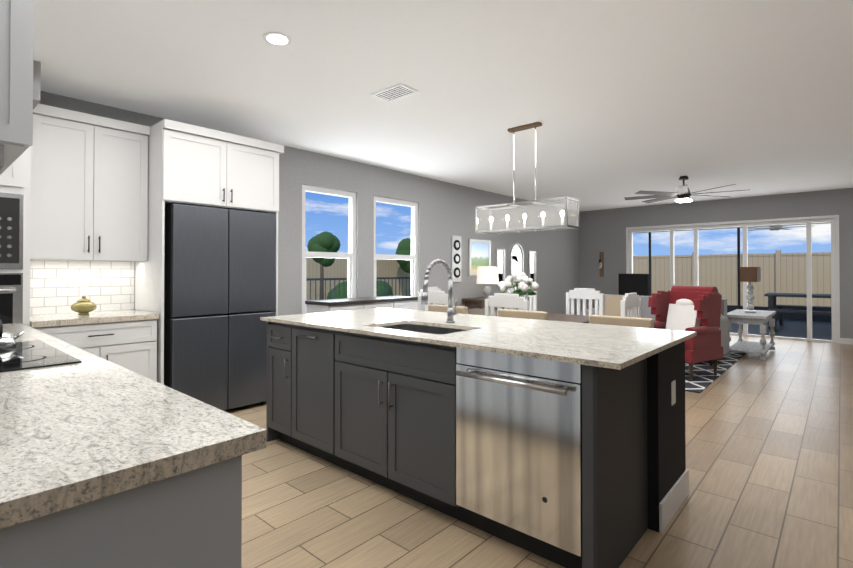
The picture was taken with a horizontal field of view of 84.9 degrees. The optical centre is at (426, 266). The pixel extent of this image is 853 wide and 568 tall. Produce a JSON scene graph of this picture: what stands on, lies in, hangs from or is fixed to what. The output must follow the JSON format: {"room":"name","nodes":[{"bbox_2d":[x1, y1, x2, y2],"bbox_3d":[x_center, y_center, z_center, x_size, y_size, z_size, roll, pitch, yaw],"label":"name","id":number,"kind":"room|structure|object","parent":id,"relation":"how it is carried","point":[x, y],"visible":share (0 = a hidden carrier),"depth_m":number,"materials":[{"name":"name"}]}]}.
{"room":"dining room and kitchen","nodes":[
{"label":"dining room and kitchen","id":0,"kind":"room"},
{"bbox_2d":[33,60,40,108],"bbox_3d":[-3.124,-1.261,3.102,0.650,0.265,0.770,0,-1,42],"label":"soffit","id":1,"kind":"structure","parent":0,"point":[36,81],"depth_m":3.16,"materials":[{"name":"grey paint"}]},
{"bbox_2d":[39,91,578,315],"bbox_3d":[-0.041,-0.017,7.161,0.150,2.680,11.250,0,-1,42],"label":"wall","id":2,"kind":"structure","parent":0,"point":[446,210],"depth_m":7.03,"materials":[{"name":"grey paint"}]},
{"bbox_2d":[30,260,133,314],"bbox_3d":[-2.866,0.165,3.859,0.012,0.424,0.793,0,-1,42],"label":"tile backsplash","id":3,"kind":"structure","parent":2,"relation":"attached to","point":[56,287],"depth_m":3.85,"materials":[{"name":"white tile"}]},
{"bbox_2d":[30,103,149,261],"bbox_3d":[-2.716,-0.613,3.749,0.373,1.130,0.768,0,-1,42],"label":"upper cabinet","id":4,"kind":"object","parent":2,"relation":"attached to","point":[89,187],"visible":0.9,"depth_m":3.62,"materials":[{"name":"white wood"}]},
{"bbox_2d":[302,184,355,313],"bbox_3d":[-1.214,-0.184,5.803,0.122,1.570,0.880,0,-1,42],"label":"window","id":5,"kind":"structure","parent":2,"relation":"in","point":[350,255],"depth_m":5.97,"materials":[{"name":"white plastic"}]},
{"bbox_2d":[374,196,417,296],"bbox_3d":[-0.447,-0.177,6.666,0.122,1.570,0.950,0,-1,42],"label":"window","id":6,"kind":"structure","parent":2,"relation":"in","point":[413,257],"depth_m":6.93,"materials":[{"name":"white plastic"}]},
{"bbox_2d":[451,235,460,281],"bbox_3d":[0.492,-0.128,7.618,0.036,0.750,0.240,0,-1,42],"label":"mirror panel","id":7,"kind":"object","parent":2,"relation":"attached to","point":[456,257],"visible":1,"depth_m":7.59,"materials":[{"name":"white wood"}]},
{"bbox_2d":[468,239,490,275],"bbox_3d":[0.928,-0.159,8.113,0.030,0.620,0.640,0,-1,42],"label":"landscape picture","id":8,"kind":"object","parent":2,"relation":"attached to","point":[479,253],"visible":0.75,"depth_m":8.07,"materials":[{"name":"multicoloured paper"}]},
{"bbox_2d":[496,249,504,284],"bbox_3d":[1.367,0.006,8.605,0.030,0.660,0.280,0,-1,42],"label":"wall sconce","id":9,"kind":"object","parent":2,"relation":"attached to","point":[500,259],"visible":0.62,"depth_m":8.61,"materials":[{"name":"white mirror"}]},
{"bbox_2d":[510,243,523,284],"bbox_3d":[1.752,-0.047,9.039,0.030,0.813,0.487,0,-1,42],"label":"arched mirror","id":10,"kind":"object","parent":2,"relation":"attached to","point":[516,258],"visible":0.83,"depth_m":9.03,"materials":[{"name":"white mirror"}]},
{"bbox_2d":[528,251,535,283],"bbox_3d":[2.151,0.013,9.487,0.030,0.660,0.280,0,-1,42],"label":"wall sconce","id":11,"kind":"object","parent":2,"relation":"attached to","point":[532,264],"visible":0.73,"depth_m":9.50,"materials":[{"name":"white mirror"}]},
{"bbox_2d":[33,0,852,211],"bbox_3d":[2.020,-1.450,3.433,8.200,0.120,14.100,0,-1,42],"label":"ceiling","id":12,"kind":"structure","parent":0,"point":[619,100],"depth_m":3.52,"materials":[{"name":"white paint"}]},
{"bbox_2d":[263,32,291,45],"bbox_3d":[-0.914,-1.392,2.857,0.170,0.006,0.170,0,-1,42],"label":"recessed light","id":13,"kind":"object","parent":12,"relation":"in","point":[277,39],"visible":1,"depth_m":2.85,"materials":[{"name":"white plastic"}]},
{"bbox_2d":[371,83,418,101],"bbox_3d":[-0.256,-1.383,3.717,0.340,0.009,0.200,0,-1,42],"label":"ceiling vent","id":14,"kind":"object","parent":12,"relation":"in","point":[395,92],"visible":1,"depth_m":3.70,"materials":[{"name":"white metal"}]},
{"bbox_2d":[475,122,578,233],"bbox_3d":[0.961,-0.865,4.571,0.998,1.028,0.258,0,-1,42],"label":"pendant chandelier","id":15,"kind":"object","parent":12,"relation":"hanging from","point":[560,226],"visible":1,"depth_m":4.51,"materials":[{"name":"silver metal"}]},
{"bbox_2d":[624,176,749,202],"bbox_3d":[3.864,-1.164,7.010,1.633,0.388,1.633,0,-1,42],"label":"ceiling fan","id":16,"kind":"object","parent":12,"relation":"hanging from","point":[682,194],"visible":1,"depth_m":6.95,"materials":[{"name":"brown metal"}]},
{"bbox_2d":[224,335,852,567],"bbox_3d":[2.020,1.349,3.409,8.200,0.120,14.100,0,-1,42],"label":"floor","id":17,"kind":"structure","parent":0,"point":[769,453],"depth_m":2.57,"materials":[{"name":"brown wood"}]},
{"bbox_2d":[0,146,30,325],"bbox_3d":[-3.121,0.081,3.064,0.670,2.410,0.725,0,-1,42],"label":"tall cabinet","id":18,"kind":"object","parent":17,"relation":"on","point":[15,200],"visible":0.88,"depth_m":3.10,"materials":[{"name":"white wood"}]},
{"bbox_2d":[30,310,158,381],"bbox_3d":[-2.626,0.834,3.634,0.643,0.915,0.781,0,-1,42],"label":"base cabinet","id":19,"kind":"object","parent":17,"relation":"on","point":[126,339],"visible":0.42,"depth_m":3.54,"materials":[{"name":"white wood"}]},
{"bbox_2d":[70,296,96,314],"bbox_3d":[-2.683,0.301,3.652,0.166,0.149,0.170,0,-1,42],"label":"decorative bowl","id":20,"kind":"object","parent":19,"relation":"on","point":[84,305],"visible":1,"depth_m":3.61,"materials":[{"name":"gold metal"}]},
{"bbox_2d":[0,323,265,567],"bbox_3d":[-1.740,0.818,1.796,3.130,0.915,0.675,0,-1,42],"label":"countertop","id":21,"kind":"structure","parent":17,"relation":"on","point":[104,463],"depth_m":0.92,"materials":[{"name":"grey stone"}]},
{"bbox_2d":[0,340,81,371],"bbox_3d":[-1.757,0.356,1.811,0.790,0.007,0.520,0,-1,42],"label":"cooktop","id":22,"kind":"object","parent":21,"relation":"in","point":[24,355],"visible":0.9,"depth_m":1.81,"materials":[{"name":"black glass"}]},
{"bbox_2d":[0,320,24,347],"bbox_3d":[-1.872,0.293,2.066,0.116,0.121,0.143,0,-1,42],"label":"kettle","id":23,"kind":"object","parent":22,"relation":"on","point":[7,339],"visible":1,"depth_m":2.04,"materials":[{"name":"silver metal"}]},
{"bbox_2d":[135,119,283,384],"bbox_3d":[-1.985,0.062,4.324,0.693,2.470,1.063,0,-1,42],"label":"surround","id":24,"kind":"object","parent":17,"relation":"on","point":[191,165],"visible":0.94,"depth_m":3.96,"materials":[{"name":"white wood"}]},
{"bbox_2d":[164,204,275,410],"bbox_3d":[-1.974,0.397,4.299,0.640,1.800,0.910,0,-1,42],"label":"fridge","id":25,"kind":"object","parent":17,"relation":"on","point":[219,282],"visible":0.65,"depth_m":4.02,"materials":[{"name":"black metal"}]},
{"bbox_2d":[305,296,417,313],"bbox_3d":[-0.737,0.856,5.865,0.481,0.910,1.520,0,-1,42],"label":"buffet","id":26,"kind":"object","parent":17,"relation":"on","point":[394,302],"visible":0.04,"depth_m":5.60,"materials":[{"name":"white wood"}]},
{"bbox_2d":[418,287,447,310],"bbox_3d":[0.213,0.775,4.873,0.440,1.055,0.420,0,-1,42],"label":"dining chair","id":27,"kind":"object","parent":17,"relation":"on","point":[437,297],"visible":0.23,"depth_m":4.72,"materials":[{"name":"white wood"}]},
{"bbox_2d":[428,305,467,313],"bbox_3d":[0.069,0.823,4.064,0.440,0.945,0.420,0,-1,42],"label":"bar stool","id":28,"kind":"object","parent":17,"relation":"on","point":[443,308],"visible":0.02,"depth_m":4.19,"materials":[{"name":"beige fabric"}]},
{"bbox_2d":[263,320,688,567],"bbox_3d":[0.114,0.840,3.054,2.594,0.894,1.195,0,-1,42],"label":"kitchen island","id":29,"kind":"object","parent":17,"relation":"on","point":[369,394],"depth_m":2.42,"materials":[{"name":"grey wood"}]},
{"bbox_2d":[260,308,695,371],"bbox_3d":[0.147,0.382,3.049,2.610,0.022,1.220,0,-1,42],"label":"island countertop","id":30,"kind":"structure","parent":29,"relation":"on","point":[621,347],"depth_m":2.60,"materials":[{"name":"white stone"}]},
{"bbox_2d":[421,259,457,322],"bbox_3d":[0.088,0.160,2.989,0.096,0.419,0.311,0,-1,42],"label":"faucet","id":31,"kind":"object","parent":30,"relation":"on","point":[451,312],"visible":1,"depth_m":3.06,"materials":[{"name":"silver metal"}]},
{"bbox_2d":[456,347,581,556],"bbox_3d":[0.550,0.784,2.254,0.625,0.785,0.627,0,-1,42],"label":"dishwasher","id":32,"kind":"object","parent":29,"relation":"in","point":[518,443],"visible":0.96,"depth_m":2.02,"materials":[{"name":"silver metal"}]},
{"bbox_2d":[462,297,503,308],"bbox_3d":[1.160,0.931,8.058,0.400,0.800,1.300,0,-1,42],"label":"console table","id":33,"kind":"object","parent":17,"relation":"on","point":[478,302],"visible":0.23,"depth_m":7.58,"materials":[{"name":"brown wood"}]},
{"bbox_2d":[476,267,498,297],"bbox_3d":[1.040,0.264,7.930,0.380,0.530,0.380,0,-1,42],"label":"table lamp","id":34,"kind":"object","parent":33,"relation":"on","point":[487,275],"visible":0.92,"depth_m":7.79,"materials":[{"name":"white fabric"}]},
{"bbox_2d":[485,293,528,315],"bbox_3d":[0.841,0.770,4.315,0.440,1.055,0.420,0,-1,42],"label":"dining chair","id":35,"kind":"object","parent":17,"relation":"on","point":[506,301],"visible":0.29,"depth_m":4.17,"materials":[{"name":"white wood"}]},
{"bbox_2d":[506,287,536,310],"bbox_3d":[1.090,0.784,5.860,0.440,1.055,0.420,0,-1,42],"label":"dining chair","id":36,"kind":"object","parent":17,"relation":"on","point":[533,302],"visible":0.15,"depth_m":5.89,"materials":[{"name":"white wood"}]},
{"bbox_2d":[498,309,547,319],"bbox_3d":[0.637,0.818,3.559,0.440,0.945,0.420,0,-1,42],"label":"bar stool","id":37,"kind":"object","parent":17,"relation":"on","point":[538,315],"visible":0.02,"depth_m":3.66,"materials":[{"name":"beige fabric"}]},
{"bbox_2d":[468,308,588,322],"bbox_3d":[0.966,0.917,5.086,1.700,0.775,0.980,0,-1,42],"label":"dining table","id":38,"kind":"object","parent":17,"relation":"on","point":[564,317],"visible":0.04,"depth_m":4.94,"materials":[{"name":"brown wood"}]},
{"bbox_2d":[498,271,538,309],"bbox_3d":[1.003,0.288,5.062,0.424,0.480,0.451,0,-1,42],"label":"flower vase","id":39,"kind":"object","parent":38,"relation":"on","point":[520,277],"visible":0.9,"depth_m":4.97,"materials":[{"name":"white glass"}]},
{"bbox_2d":[566,288,603,315],"bbox_3d":[1.718,0.779,5.301,0.440,1.055,0.420,0,-1,42],"label":"dining chair","id":40,"kind":"object","parent":17,"relation":"on","point":[584,294],"visible":0.4,"depth_m":5.43,"materials":[{"name":"white wood"}]},
{"bbox_2d":[589,315,653,327],"bbox_3d":[1.205,0.814,3.054,0.440,0.945,0.420,0,-1,42],"label":"bar stool","id":41,"kind":"object","parent":17,"relation":"on","point":[624,321],"visible":0.06,"depth_m":3.16,"materials":[{"name":"beige fabric"}]},
{"bbox_2d":[620,293,640,317],"bbox_3d":[1.735,0.771,4.403,0.420,1.055,0.440,0,-1,42],"label":"chair","id":42,"kind":"object","parent":17,"relation":"on","point":[630,304],"visible":0.21,"depth_m":4.25,"materials":[{"name":"white"}]},
{"bbox_2d":[618,274,649,295],"bbox_3d":[4.338,0.746,9.783,0.400,1.200,1.100,0,-1,-10],"label":"television","id":43,"kind":"object","parent":17,"relation":"on","point":[639,284],"visible":0.17,"depth_m":9.71,"materials":[{"name":"black plastic"}]},
{"bbox_2d":[685,351,745,392],"bbox_3d":[2.982,1.314,6.809,2.420,0.012,3.240,0,-1,42],"label":"rug","id":44,"kind":"object","parent":17,"relation":"on","point":[704,377],"visible":0.21,"depth_m":5.78,"materials":[{"name":"black fabric"}]},
{"bbox_2d":[580,294,728,365],"bbox_3d":[3.358,0.851,6.987,1.850,0.915,0.920,0,-1,42],"label":"sofa","id":45,"kind":"object","parent":44,"relation":"on","point":[612,305],"visible":0.17,"depth_m":7.24,"materials":[{"name":"grey fabric"}]},
{"bbox_2d":[648,285,722,380],"bbox_3d":[3.097,0.768,5.687,0.710,1.057,0.696,0,-1,-30],"label":"wingback chair","id":46,"kind":"object","parent":44,"relation":"on","point":[697,309],"visible":0.67,"depth_m":5.54,"materials":[{"name":"red fabric"}]},
{"bbox_2d":[725,309,775,359],"bbox_3d":[4.928,1.003,7.088,0.520,0.612,1.220,0,-1,42],"label":"table","id":47,"kind":"object","parent":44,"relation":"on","point":[761,318],"visible":0.81,"depth_m":6.78,"materials":[{"name":"white wood"}]},
{"bbox_2d":[739,267,760,312],"bbox_3d":[4.895,0.351,7.057,0.220,0.690,0.400,0,-1,42],"label":"light","id":48,"kind":"object","parent":47,"relation":"on","point":[749,274],"visible":1,"depth_m":6.96,"materials":[{"name":"brown fabric"}]},
{"bbox_2d":[579,188,852,338],"bbox_3d":[6.711,-0.005,8.583,8.050,2.680,0.150,0,-1,42],"label":"wall","id":49,"kind":"structure","parent":0,"point":[604,230],"depth_m":9.47,"materials":[{"name":"grey paint"}]},
{"bbox_2d":[598,252,603,276],"bbox_3d":[4.020,-0.055,10.772,0.090,0.580,0.152,0,-1,42],"label":"sconce","id":50,"kind":"object","parent":49,"relation":"attached to","point":[601,263],"visible":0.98,"depth_m":10.80,"materials":[{"name":"brown wood"}]},
{"bbox_2d":[633,222,830,232],"bbox_3d":[7.432,-1.167,11.097,10.000,0.150,4.550,0,-1,42],"label":"ceiling","id":51,"kind":"structure","parent":49,"relation":"attached to","point":[732,227],"depth_m":12.82,"materials":[{"name":"white paint"}]},
{"bbox_2d":[741,225,813,230],"bbox_3d":[7.841,-0.958,10.431,1.265,0.280,1.331,0,-1,42],"label":"fan","id":52,"kind":"object","parent":51,"relation":"hanging from","point":[774,227],"visible":0.85,"depth_m":10.42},
{"bbox_2d":[626,215,839,343],"bbox_3d":[5.853,0.227,9.309,3.580,2.230,0.122,0,-1,42],"label":"door","id":53,"kind":"structure","parent":49,"relation":"in","point":[835,280],"depth_m":8.61,"materials":[{"name":"white"}]},
{"bbox_2d":[840,338,852,344],"bbox_3d":[6.606,1.285,8.556,7.886,0.100,0.014,0,-1,42],"label":"baseboard","id":54,"kind":"structure","parent":49,"relation":"attached to","point":[846,341],"depth_m":8.01,"materials":[{"name":"white wood"}]},
{"bbox_3d":[-2.216,-0.066,1.668,3.900,2.680,0.150,0,-1,42],"label":"wall","id":55,"kind":"structure","parent":0,"visible":0},
{"bbox_2d":[0,0,33,174],"bbox_3d":[-1.814,-0.762,1.735,0.860,0.848,0.465,0,-1,42],"label":"upper cabinet","id":56,"kind":"object","parent":55,"relation":"attached to","point":[16,74],"visible":1,"depth_m":1.59,"materials":[{"name":"grey painted wood"}]},
{"label":"outside","id":57,"kind":"structure","parent":0,"visible":0},
{"bbox_3d":[4.709,1.516,12.525,70.000,0.030,65.000,0,-1,42],"label":"ground","id":58,"kind":"structure","parent":57,"visible":0},
{"bbox_2d":[307,231,340,299],"bbox_3d":[-2.835,0.228,12.949,0.862,2.392,0.830,0,-1,42],"label":"tree","id":59,"kind":"object","parent":58,"relation":"on","point":[325,241],"visible":0.79,"depth_m":12.71,"materials":[{"name":"green plant"}]},
{"bbox_2d":[327,281,346,298],"bbox_3d":[-1.817,0.869,10.792,1.136,1.072,1.024,0,-1,42],"label":"bush","id":60,"kind":"object","parent":58,"relation":"on","point":[337,291],"visible":0.17,"depth_m":10.44,"materials":[{"name":"green plant"}]},
{"bbox_2d":[306,257,409,304],"bbox_3d":[-6.675,0.526,13.089,0.090,1.960,26.700,0,-1,42],"label":"fence","id":61,"kind":"object","parent":58,"relation":"on","point":[337,268],"depth_m":17.03,"materials":[{"name":"beige wood"}]},
{"bbox_2d":[306,277,410,299],"bbox_3d":[-1.977,0.842,8.775,0.024,1.250,9.700,0,-1,42],"label":"fence","id":62,"kind":"object","parent":58,"relation":"on","point":[343,279],"visible":0.08,"depth_m":9.17,"materials":[{"name":"grey metal"}]},
{"bbox_2d":[376,280,393,296],"bbox_3d":[-1.248,0.918,11.759,0.895,1.158,1.149,0,-1,42],"label":"bush","id":63,"kind":"object","parent":58,"relation":"on","point":[380,288],"visible":0.12,"depth_m":11.50,"materials":[{"name":"green plant"}]},
{"bbox_2d":[395,238,410,295],"bbox_3d":[-0.580,0.177,18.440,1.558,2.592,1.577,0,-1,42],"label":"tree","id":64,"kind":"object","parent":58,"relation":"on","point":[404,247],"visible":0.27,"depth_m":17.86,"materials":[{"name":"green plant"}]},
{"bbox_2d":[633,250,830,306],"bbox_3d":[11.219,0.499,15.189,23.800,2.050,0.120,0,-1,42],"label":"fence","id":65,"kind":"object","parent":58,"relation":"on","point":[783,272],"visible":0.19,"depth_m":15.47,"materials":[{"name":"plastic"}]},
{"bbox_2d":[730,319,831,339],"bbox_3d":[7.399,1.432,11.037,10.000,0.110,4.450,0,-1,42],"label":"patio slab","id":66,"kind":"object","parent":58,"relation":"on","point":[798,329],"depth_m":10.17,"materials":[{"name":"grey concrete"}]},
{"bbox_2d":[649,228,831,321],"bbox_3d":[8.833,0.157,12.683,9.830,2.470,0.060,0,-1,42],"label":"screen frame","id":67,"kind":"object","parent":66,"relation":"on","point":[803,317],"visible":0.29,"depth_m":12.54,"materials":[{"name":"grey metal"}]},
{"bbox_2d":[764,293,831,331],"bbox_3d":[8.366,0.983,9.946,1.800,0.770,1.940,0,-1,42],"label":"patio table","id":68,"kind":"object","parent":66,"relation":"on","point":[772,306],"visible":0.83,"depth_m":10.03,"materials":[{"name":"grey metal"}]}
]}

